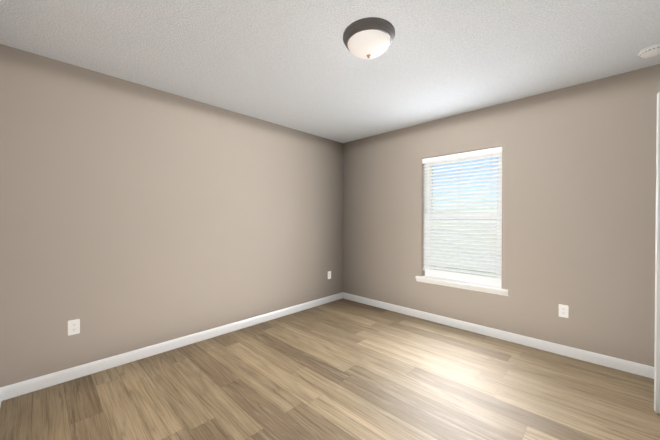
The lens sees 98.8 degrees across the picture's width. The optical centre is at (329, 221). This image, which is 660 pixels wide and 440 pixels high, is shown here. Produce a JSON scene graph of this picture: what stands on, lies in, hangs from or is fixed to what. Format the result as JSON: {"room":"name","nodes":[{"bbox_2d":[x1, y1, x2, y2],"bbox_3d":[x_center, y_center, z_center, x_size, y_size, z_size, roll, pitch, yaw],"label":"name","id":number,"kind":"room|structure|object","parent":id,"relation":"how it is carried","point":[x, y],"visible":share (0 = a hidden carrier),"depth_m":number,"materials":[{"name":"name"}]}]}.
{"room":"empty bedroom","nodes":[
{"label":"empty bedroom","id":0,"kind":"room"},
{"bbox_2d":[0,44,342,386],"bbox_3d":[-1.067,-0.004,3.261,0.150,2.440,3.889,0,1,44],"label":"wall","id":1,"kind":"structure","parent":0,"point":[134,216],"depth_m":2.51,"materials":[{"name":"paint"}]},
{"bbox_2d":[0,388,3,406],"bbox_3d":[-0.854,1.192,0.570,3.920,0.090,0.014,0,1,44],"label":"baseboard","id":2,"kind":"structure","parent":1,"relation":"attached to","point":[1,389],"depth_m":1.93,"materials":[{"name":"white wood"}]},
{"bbox_2d":[68,319,79,335],"bbox_3d":[-1.994,0.822,2.201,0.008,0.114,0.070,0,1,44],"label":"electrical outlet","id":3,"kind":"object","parent":1,"relation":"attached to","point":[73,327],"visible":1,"depth_m":2.20,"materials":[{"name":"white plastic"}]},
{"bbox_2d":[0,292,343,399],"bbox_3d":[-1.026,1.171,3.196,0.014,0.090,3.480,0,1,44],"label":"baseboard","id":4,"kind":"structure","parent":1,"relation":"attached to","point":[31,385],"depth_m":2.52,"materials":[{"name":"white wood"}]},
{"bbox_2d":[0,298,659,439],"bbox_3d":[0.715,1.290,1.540,5.120,0.120,3.889,0,1,44],"label":"floor","id":5,"kind":"structure","parent":0,"point":[343,369],"depth_m":2.03,"materials":[{"name":"wood"}]},
{"bbox_2d":[0,0,659,142],"bbox_3d":[0.715,-1.270,1.519,5.120,0.120,3.889,0,1,44],"label":"ceiling","id":6,"kind":"structure","parent":0,"point":[296,65],"depth_m":2.00,"materials":[{"name":"paint"}]},
{"bbox_2d":[343,17,394,58],"bbox_3d":[0.252,-1.140,1.842,0.336,0.146,0.336,0,1,44],"label":"light fixture","id":7,"kind":"object","parent":6,"relation":"attached to","point":[369,38],"visible":1,"depth_m":1.75,"materials":[{"name":"white glass"}]},
{"bbox_2d":[638,43,659,57],"bbox_3d":[2.265,-1.194,1.982,0.140,0.041,0.140,0,1,44],"label":"smoke detector","id":8,"kind":"object","parent":6,"relation":"attached to","point":[651,51],"visible":1,"depth_m":1.97,"materials":[{"name":"white plastic"}]},
{"bbox_2d":[343,64,659,366],"bbox_3d":[2.054,-0.001,2.800,4.970,2.440,0.200,0,1,44],"label":"wall","id":9,"kind":"structure","parent":0,"point":[578,198],"depth_m":2.67,"materials":[{"name":"paint"}]},
{"bbox_2d":[415,276,507,295],"bbox_3d":[1.483,0.726,3.259,1.006,0.070,0.126,0,1,44],"label":"window sill","id":10,"kind":"structure","parent":9,"relation":"attached to","point":[491,289],"depth_m":3.18,"materials":[{"name":"white wood"}]},
{"bbox_2d":[425,152,501,286],"bbox_3d":[1.553,-0.050,3.325,0.882,1.480,0.075,0,1,44],"label":"window unit","id":11,"kind":"structure","parent":9,"relation":"in","point":[467,278],"depth_m":3.29,"materials":[{"name":"white plastic"}]},
{"bbox_2d":[422,146,501,279],"bbox_3d":[1.491,-0.087,3.262,0.874,1.399,0.070,0,1,44],"label":"window blinds","id":12,"kind":"object","parent":11,"relation":"attached to","point":[429,260],"visible":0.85,"depth_m":3.22,"materials":[{"name":"white plastic"}]},
{"bbox_2d":[344,293,653,378],"bbox_3d":[1.603,1.172,3.099,3.920,0.090,0.014,0,1,44],"label":"baseboard","id":13,"kind":"structure","parent":9,"relation":"attached to","point":[604,360],"depth_m":2.78,"materials":[{"name":"white wood"}]},
{"bbox_2d":[559,304,568,317],"bbox_3d":[2.134,0.818,2.583,0.070,0.114,0.008,0,1,44],"label":"outlet","id":14,"kind":"object","parent":9,"relation":"attached to","point":[563,310],"visible":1,"depth_m":2.58,"materials":[{"name":"white plastic"}]},
{"bbox_3d":[1.821,0.018,0.419,0.115,2.440,3.539,0,1,44],"label":"wall","id":15,"kind":"structure","parent":0,"visible":0},
{"bbox_2d":[654,92,659,413],"bbox_3d":[2.354,0.201,1.577,0.711,2.032,0.193,0,1,44],"label":"door","id":16,"kind":"structure","parent":15,"relation":"in","point":[657,338],"depth_m":1.79,"materials":[{"name":"grey painted wood"}]},
{"label":"outside","id":17,"kind":"structure","parent":0,"visible":0},
{"bbox_2d":[431,219,496,276],"bbox_3d":[21.188,0.583,26.058,80.000,1.605,59.780,0,1,44],"label":"yard","id":18,"kind":"structure","parent":17,"point":[464,244],"depth_m":8.18,"materials":[{"name":"green plant"}]}
]}

